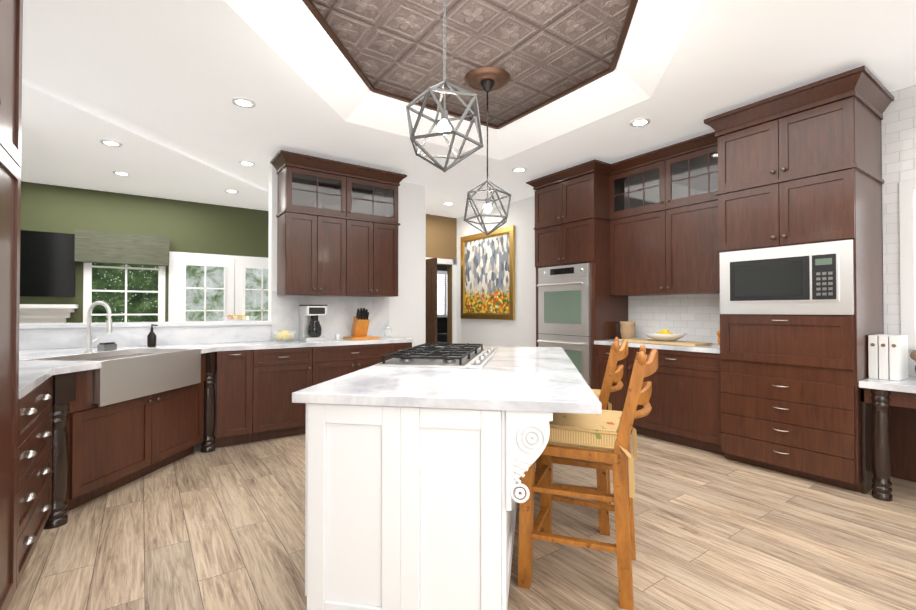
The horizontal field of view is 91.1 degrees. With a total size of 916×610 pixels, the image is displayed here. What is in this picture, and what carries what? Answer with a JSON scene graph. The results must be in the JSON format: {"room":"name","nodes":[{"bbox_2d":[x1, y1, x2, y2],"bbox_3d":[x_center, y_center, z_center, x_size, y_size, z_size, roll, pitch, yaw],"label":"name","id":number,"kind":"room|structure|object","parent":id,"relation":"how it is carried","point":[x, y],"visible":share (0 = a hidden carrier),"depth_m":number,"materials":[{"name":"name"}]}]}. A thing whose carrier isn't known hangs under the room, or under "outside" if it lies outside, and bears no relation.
{"room":"kitchen","nodes":[
{"label":"kitchen","id":0,"kind":"room"},
{"bbox_2d":[20,181,268,322],"bbox_3d":[-5.165,-0.134,5.932,7.750,2.900,0.150,0,-1,-35],"label":"wall","id":1,"kind":"structure","parent":0,"point":[192,227],"depth_m":6.34,"materials":[{"name":"green paint"}]},
{"bbox_2d":[20,230,75,296],"bbox_3d":[-5.616,-0.520,5.465,1.470,0.820,0.088,0,-1,-35],"label":"television","id":2,"kind":"object","parent":1,"relation":"attached to","point":[47,265],"visible":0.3,"depth_m":5.70,"materials":[{"name":"black plastic"}]},
{"bbox_2d":[19,304,77,322],"bbox_3d":[-5.605,0.649,5.331,1.650,1.320,0.298,0,-1,-35],"label":"mantel shelf","id":3,"kind":"object","parent":1,"relation":"attached to","point":[44,313],"visible":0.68,"depth_m":5.59,"materials":[{"name":"white wood"}]},
{"bbox_2d":[83,262,165,321],"bbox_3d":[-4.595,-0.191,6.217,0.910,1.460,0.035,0,-1,-35],"label":"room window","id":4,"kind":"structure","parent":1,"relation":"in","point":[129,293],"depth_m":6.21,"materials":[{"name":"white"}]},
{"bbox_2d":[74,230,168,265],"bbox_3d":[-4.562,-0.767,6.142,1.030,0.410,0.115,0,-1,-35],"label":"window valance","id":5,"kind":"object","parent":4,"relation":"attached to","point":[110,247],"visible":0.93,"depth_m":6.08,"materials":[{"name":"fabric"}]},
{"bbox_2d":[168,251,267,320],"bbox_3d":[-3.475,0.278,6.975,1.720,2.100,0.073,0,-1,-35],"label":"doors","id":6,"kind":"structure","parent":1,"relation":"in","point":[209,287],"depth_m":6.83,"materials":[{"name":"white wood"}]},
{"bbox_2d":[20,80,268,210],"bbox_3d":[-5.049,-1.569,5.724,4.650,0.035,9.100,0,-1,10],"label":"ceiling","id":7,"kind":"structure","parent":0,"point":[61,143],"depth_m":4.89,"materials":[{"name":"white paint"}]},
{"bbox_2d":[100,140,121,146],"bbox_3d":[-3.354,-1.563,4.344,0.176,0.006,0.176,0,-1,-35],"label":"recessed light","id":8,"kind":"object","parent":7,"relation":"attached to","point":[111,143],"visible":0.98,"depth_m":4.34,"materials":[{"name":"white plastic"}]},
{"bbox_2d":[113,171,130,175],"bbox_3d":[-3.970,-1.552,5.304,0.176,0.006,0.176,0,-1,-35],"label":"recessed light","id":9,"kind":"object","parent":7,"relation":"attached to","point":[121,173],"visible":0.96,"depth_m":5.30,"materials":[{"name":"white"}]},
{"bbox_2d":[225,189,238,192],"bbox_3d":[-3.067,-1.543,6.088,0.176,0.006,0.176,0,-1,-35],"label":"recessed light","id":10,"kind":"object","parent":7,"relation":"attached to","point":[230,190],"visible":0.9,"depth_m":6.09,"materials":[{"name":"white plastic"}]},
{"bbox_2d":[220,315,257,320],"bbox_3d":[-2.296,0.135,4.715,0.380,0.061,0.228,0,-1,-35],"label":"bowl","id":11,"kind":"object","parent":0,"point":[236,317],"visible":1,"depth_m":4.69,"materials":[{"name":"white ceramic"}]},
{"bbox_2d":[268,157,425,346],"bbox_3d":[-1.260,-0.140,5.443,1.930,2.900,0.150,0,-1,-35],"label":"wall","id":12,"kind":"structure","parent":0,"point":[407,311],"depth_m":5.78,"materials":[{"name":"white paint"}]},
{"bbox_2d":[276,206,353,296],"bbox_3d":[-1.567,-0.538,4.913,0.702,0.865,0.350,0,-1,-35],"label":"upper cabinet","id":13,"kind":"object","parent":12,"relation":"attached to","point":[338,224],"depth_m":4.76,"materials":[{"name":"brown wood"}]},
{"bbox_2d":[354,218,399,296],"bbox_3d":[-1.091,-0.534,5.249,0.702,0.865,0.350,0,-1,-35],"label":"upper cabinet","id":14,"kind":"object","parent":12,"relation":"attached to","point":[375,239],"depth_m":5.14,"materials":[{"name":"brown wood"}]},
{"bbox_2d":[426,214,456,342],"bbox_3d":[-0.702,-0.114,7.672,1.550,2.900,0.150,0,-1,-35],"label":"wall","id":15,"kind":"structure","parent":0,"point":[441,237],"depth_m":7.94,"materials":[{"name":"brown paint"}]},
{"bbox_2d":[426,258,436,342],"bbox_3d":[-0.577,0.307,7.120,0.055,2.035,0.832,0,-1,-35],"label":"door leaf","id":16,"kind":"structure","parent":15,"relation":"in","point":[431,300],"depth_m":6.85,"materials":[{"name":"brown wood"}]},
{"bbox_2d":[426,257,456,342],"bbox_3d":[-0.463,0.262,7.731,1.055,2.150,0.021,0,-1,-35],"label":"door frame","id":17,"kind":"structure","parent":15,"relation":"attached to","point":[452,262],"depth_m":8.00,"materials":[{"name":"white wood"}]},
{"bbox_2d":[437,265,446,332],"bbox_3d":[-0.974,-0.082,10.356,4.200,2.900,0.150,0,-1,-35],"label":"wall","id":18,"kind":"structure","parent":0,"point":[441,324],"depth_m":10.67,"materials":[{"name":"black"}]},
{"bbox_2d":[437,271,446,316],"bbox_3d":[-0.304,-0.258,10.709,1.220,1.100,0.040,0,-1,-35],"label":"window shutters","id":19,"kind":"object","parent":18,"relation":"attached to","point":[441,293],"visible":0.27,"depth_m":10.65,"materials":[{"name":"white"}]},
{"bbox_2d":[7,432,915,609],"bbox_3d":[-0.636,1.315,3.266,12.100,0.060,13.000,0,-1,-35],"label":"floor","id":20,"kind":"structure","parent":0,"point":[220,528],"depth_m":2.40,"materials":[{"name":"beige wood"}]},
{"bbox_2d":[0,0,23,609],"bbox_3d":[-1.886,-0.159,1.432,0.617,2.844,0.584,0,-1,-35],"label":"tall cabinet","id":21,"kind":"object","parent":20,"relation":"on","point":[11,11],"depth_m":1.76,"materials":[{"name":"brown wood"}]},
{"bbox_2d":[24,396,55,570],"bbox_3d":[-2.307,0.830,2.018,0.617,0.880,0.880,0,-1,-35],"label":"base cabinet","id":22,"kind":"object","parent":20,"relation":"on","point":[39,415],"depth_m":2.25,"materials":[{"name":"brown wood"}]},
{"bbox_2d":[24,344,219,523],"bbox_3d":[-2.591,0.823,3.332,1.282,0.924,1.353,0,-1,-35],"label":"base cabinet","id":23,"kind":"object","parent":20,"relation":"on","point":[82,420],"depth_m":3.16,"materials":[{"name":"brown wood"}]},
{"bbox_2d":[24,336,412,399],"bbox_3d":[-1.581,0.388,3.558,3.572,0.040,2.544,0,-1,-35],"label":"countertop","id":24,"kind":"structure","parent":23,"relation":"on","point":[238,359],"depth_m":4.04,"materials":[{"name":"white stone"}]},
{"bbox_2d":[97,342,116,350],"bbox_3d":[-2.853,0.337,3.653,0.060,0.062,0.120,0,-1,5],"label":"sponge caddy","id":25,"kind":"object","parent":24,"relation":"on","point":[106,346],"visible":1,"depth_m":3.62,"materials":[{"name":"silver metal"}]},
{"bbox_2d":[147,324,157,346],"bbox_3d":[-2.717,0.272,3.995,0.078,0.201,0.068,0,-1,-35],"label":"soap bottle","id":26,"kind":"object","parent":24,"relation":"on","point":[151,338],"visible":1,"depth_m":3.97,"materials":[{"name":"black plastic"}]},
{"bbox_2d":[272,330,295,341],"bbox_3d":[-1.813,0.321,4.687,0.250,0.119,0.250,0,-1,-35],"label":"bowl","id":27,"kind":"object","parent":24,"relation":"on","point":[284,335],"visible":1,"depth_m":4.63,"materials":[{"name":"clear glass"}]},
{"bbox_2d":[299,305,327,340],"bbox_3d":[-1.573,0.190,4.886,0.224,0.385,0.297,0,-1,-35],"label":"coffee maker","id":28,"kind":"object","parent":24,"relation":"on","point":[310,324],"visible":1,"depth_m":4.82,"materials":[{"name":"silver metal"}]},
{"bbox_2d":[335,334,339,339],"bbox_3d":[-1.338,0.354,4.984,0.064,0.060,0.062,0,-1,-35],"label":"cup","id":29,"kind":"object","parent":24,"relation":"on","point":[337,336],"visible":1,"depth_m":4.96,"materials":[{"name":"white ceramic"}]},
{"bbox_2d":[343,308,379,339],"bbox_3d":[-1.116,0.211,5.192,0.340,0.351,0.260,0,-1,-35],"label":"knife block","id":30,"kind":"object","parent":24,"relation":"on","point":[360,325],"visible":1,"depth_m":5.16,"materials":[{"name":"orange wood"}]},
{"bbox_2d":[384,325,391,337],"bbox_3d":[-0.844,0.314,5.395,0.090,0.150,0.088,0,-1,-35],"label":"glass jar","id":31,"kind":"object","parent":24,"relation":"on","point":[387,331],"visible":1,"depth_m":5.37,"materials":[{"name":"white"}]},
{"bbox_2d":[220,380,259,446],"bbox_3d":[-2.169,0.857,4.335,0.359,0.880,0.587,0,-1,-35],"label":"base cabinet","id":32,"kind":"object","parent":20,"relation":"on","point":[240,401],"depth_m":4.12,"materials":[{"name":"brown wood"}]},
{"bbox_2d":[260,376,319,440],"bbox_3d":[-1.847,0.860,4.562,0.669,0.880,0.587,0,-1,-35],"label":"base cabinet","id":33,"kind":"object","parent":20,"relation":"on","point":[280,417],"depth_m":4.34,"materials":[{"name":"brown wood"}]},
{"bbox_2d":[320,372,351,382],"bbox_3d":[-1.253,0.865,4.981,1.019,0.880,0.587,0,-1,-35],"label":"base cabinet","id":34,"kind":"object","parent":20,"relation":"on","point":[334,374],"depth_m":4.62,"materials":[{"name":"brown wood"}]},
{"bbox_2d":[305,414,549,609],"bbox_3d":[0.074,0.840,2.877,2.362,0.880,2.362,0,-1,-35],"label":"kitchen island","id":35,"kind":"object","parent":20,"relation":"on","point":[413,484],"depth_m":1.71,"materials":[{"name":"white paint"}]},
{"bbox_2d":[292,346,601,461],"bbox_3d":[0.130,0.380,2.873,2.550,0.040,2.550,0,-1,-35],"label":"island countertop","id":36,"kind":"structure","parent":35,"relation":"on","point":[393,413],"depth_m":1.75,"materials":[{"name":"white stone"}]},
{"bbox_2d":[375,343,497,368],"bbox_3d":[-0.081,0.330,3.108,0.625,0.063,1.120,0,-1,10],"label":"cooktop","id":37,"kind":"object","parent":36,"relation":"in","point":[448,355],"visible":1,"depth_m":2.79,"materials":[{"name":"silver metal"}]},
{"bbox_2d":[437,333,446,342],"bbox_3d":[0.112,0.996,10.191,1.900,0.740,1.250,0,-1,-35],"label":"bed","id":38,"kind":"object","parent":20,"relation":"on","point":[441,337],"visible":0.14,"depth_m":9.53,"materials":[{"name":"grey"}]},
{"bbox_2d":[535,337,627,535],"bbox_3d":[0.736,0.742,2.768,0.590,1.077,0.515,0,-1,20],"label":"stool","id":39,"kind":"object","parent":20,"relation":"on","point":[613,371],"visible":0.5,"depth_m":2.51,"materials":[{"name":"brown wood"}]},
{"bbox_2d":[534,169,629,388],"bbox_3d":[1.461,-0.076,5.398,0.628,2.772,0.900,0,-1,-35],"label":"tall cabinet","id":40,"kind":"object","parent":20,"relation":"on","point":[575,308],"depth_m":5.06,"materials":[{"name":"brown wood"}]},
{"bbox_2d":[518,344,657,609],"bbox_3d":[0.640,0.735,2.153,0.590,1.077,0.515,0,-1,23],"label":"stool","id":41,"kind":"object","parent":20,"relation":"on","point":[575,438],"visible":0.85,"depth_m":1.97,"materials":[{"name":"brown wood"}]},
{"bbox_2d":[594,345,621,410],"bbox_3d":[1.858,0.863,4.835,0.617,0.880,0.460,0,-1,-35],"label":"base cabinet","id":42,"kind":"object","parent":20,"relation":"on","point":[601,353],"depth_m":4.76,"materials":[{"name":"brown wood"}]},
{"bbox_2d":[618,345,713,452],"bbox_3d":[2.201,0.857,4.348,0.617,0.880,0.969,0,-1,-35],"label":"base cabinet","id":43,"kind":"object","parent":20,"relation":"on","point":[681,400],"depth_m":4.10,"materials":[{"name":"brown wood"}]},
{"bbox_2d":[594,337,713,352],"bbox_3d":[2.099,0.399,4.490,0.627,0.040,1.306,0,-1,-35],"label":"countertop","id":44,"kind":"structure","parent":43,"relation":"on","point":[709,348],"depth_m":4.23,"materials":[{"name":"white stone"}]},
{"bbox_2d":[619,321,634,338],"bbox_3d":[1.886,0.284,4.995,0.170,0.200,0.170,0,-1,-35],"label":"woven vase","id":45,"kind":"object","parent":44,"relation":"on","point":[627,329],"visible":0.92,"depth_m":4.93,"materials":[{"name":"beige wicker"}]},
{"bbox_2d":[619,338,712,345],"bbox_3d":[2.019,0.367,4.458,0.320,0.022,0.830,0,-1,-35],"label":"cutting board","id":46,"kind":"object","parent":44,"relation":"on","point":[653,341],"visible":0.79,"depth_m":4.32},
{"bbox_2d":[645,329,686,340],"bbox_3d":[2.060,0.295,4.470,0.390,0.119,0.390,0,-1,-35],"label":"bowl","id":47,"kind":"object","parent":46,"relation":"on","point":[664,335],"visible":1,"depth_m":4.37,"materials":[{"name":"white ceramic"}]},
{"bbox_2d":[717,330,719,344],"bbox_3d":[2.375,0.293,4.019,0.181,0.159,0.070,0,-1,-35],"label":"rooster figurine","id":48,"kind":"object","parent":44,"relation":"on","point":[718,334],"visible":0.23,"depth_m":3.98,"materials":[{"name":"orange"}]},
{"bbox_2d":[714,89,885,492],"bbox_3d":[2.698,-0.078,3.578,0.705,2.733,0.880,0,-1,-35],"label":"tall cabinet","id":49,"kind":"object","parent":20,"relation":"on","point":[761,240],"depth_m":3.32,"materials":[{"name":"brown wood"}]},
{"bbox_2d":[859,375,915,501],"bbox_3d":[3.505,0.890,2.457,0.650,0.770,1.857,0,-1,-35],"label":"desk","id":50,"kind":"object","parent":20,"relation":"on","point":[888,427],"visible":0.92,"depth_m":3.01,"materials":[{"name":"wood"}]},
{"bbox_2d":[868,334,908,380],"bbox_3d":[3.022,0.362,3.154,0.263,0.300,0.157,0,-1,-35],"label":"binders","id":51,"kind":"object","parent":50,"relation":"on","point":[887,357],"visible":1,"depth_m":3.08,"materials":[{"name":"white"}]},
{"bbox_2d":[910,350,915,370],"bbox_3d":[3.192,0.376,3.021,0.120,0.270,0.217,0,-1,-35],"label":"rabbit figurine","id":52,"kind":"object","parent":50,"relation":"on","point":[913,355],"visible":1,"depth_m":3.07,"materials":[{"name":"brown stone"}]},
{"bbox_2d":[22,0,915,217],"bbox_3d":[-0.636,-1.715,3.302,12.100,0.200,13.000,0,-1,-35],"label":"ceiling","id":53,"kind":"structure","parent":0,"point":[180,75],"depth_m":3.26,"materials":[{"name":"white paint"}]},
{"bbox_2d":[232,97,255,107],"bbox_3d":[-1.704,-1.607,3.575,0.176,0.006,0.176,0,-1,-35],"label":"recessed light","id":54,"kind":"object","parent":53,"relation":"in","point":[243,102],"visible":1,"depth_m":3.56,"materials":[{"name":"white plastic"}]},
{"bbox_2d":[238,161,255,165],"bbox_3d":[-2.371,-1.590,5.050,0.176,0.006,0.176,0,-1,-35],"label":"recessed light","id":55,"kind":"object","parent":53,"relation":"in","point":[246,163],"visible":0.96,"depth_m":5.04,"materials":[{"name":"white"}]},
{"bbox_2d":[512,167,526,172],"bbox_3d":[0.719,-1.587,5.284,0.176,0.006,0.176,0,-1,-35],"label":"recessed light","id":56,"kind":"object","parent":53,"relation":"in","point":[519,170],"visible":0.96,"depth_m":5.26,"materials":[{"name":"white plastic"}]},
{"bbox_2d":[629,118,650,126],"bbox_3d":[1.600,-1.603,3.947,0.176,0.006,0.176,0,-1,-35],"label":"recessed light","id":57,"kind":"object","parent":53,"relation":"in","point":[641,121],"visible":1,"depth_m":3.94,"materials":[{"name":"white"}]},
{"bbox_2d":[302,0,637,128],"bbox_3d":[0.121,-1.808,2.936,2.326,0.024,2.326,0,-1,-35],"label":"ceiling","id":58,"kind":"structure","parent":0,"point":[542,53],"depth_m":3.13,"materials":[{"name":"brown metal"}]},
{"bbox_2d":[406,0,483,172],"bbox_3d":[-0.066,-1.236,2.200,0.385,1.177,0.370,0,-1,-35],"label":"pendant light","id":59,"kind":"object","parent":58,"relation":"hanging from","point":[445,126],"visible":1,"depth_m":2.17,"materials":[{"name":"grey metal"}]},
{"bbox_2d":[464,67,510,235],"bbox_3d":[0.235,-1.179,3.589,0.384,1.257,0.370,0,-1,-35],"label":"pendant light","id":60,"kind":"object","parent":58,"relation":"hanging from","point":[487,79],"visible":1,"depth_m":3.55,"materials":[{"name":"grey metal"}]},
{"bbox_2d":[457,84,915,346],"bbox_3d":[2.901,-0.156,4.064,0.180,2.900,10.200,0,-1,-35],"label":"wall","id":61,"kind":"structure","parent":0,"point":[519,330],"depth_m":6.77,"materials":[{"name":"white paint"}]},
{"bbox_2d":[461,225,514,319],"bbox_3d":[0.453,-0.482,7.341,0.040,1.430,1.370,0,-1,-35],"label":"painting","id":62,"kind":"object","parent":61,"relation":"attached to","point":[488,277],"visible":1,"depth_m":7.28,"materials":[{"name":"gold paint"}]},
{"bbox_2d":[610,209,657,296],"bbox_3d":[2.040,-0.539,4.824,0.350,0.864,0.715,0,-1,-35],"label":"upper cabinet","id":63,"kind":"object","parent":61,"relation":"attached to","point":[633,236],"depth_m":4.77,"materials":[{"name":"brown wood"}]},
{"bbox_2d":[658,197,713,296],"bbox_3d":[2.383,-0.545,4.337,0.350,0.864,0.714,0,-1,-35],"label":"upper cabinet","id":64,"kind":"object","parent":61,"relation":"attached to","point":[685,229],"depth_m":4.32,"materials":[{"name":"brown wood"}]},
{"bbox_2d":[899,179,915,349],"bbox_3d":[3.628,-0.301,2.823,0.040,1.240,1.330,0,-1,-35],"label":"window","id":65,"kind":"structure","parent":61,"relation":"attached to","point":[907,200],"depth_m":3.29,"materials":[{"name":"white"}]}
]}

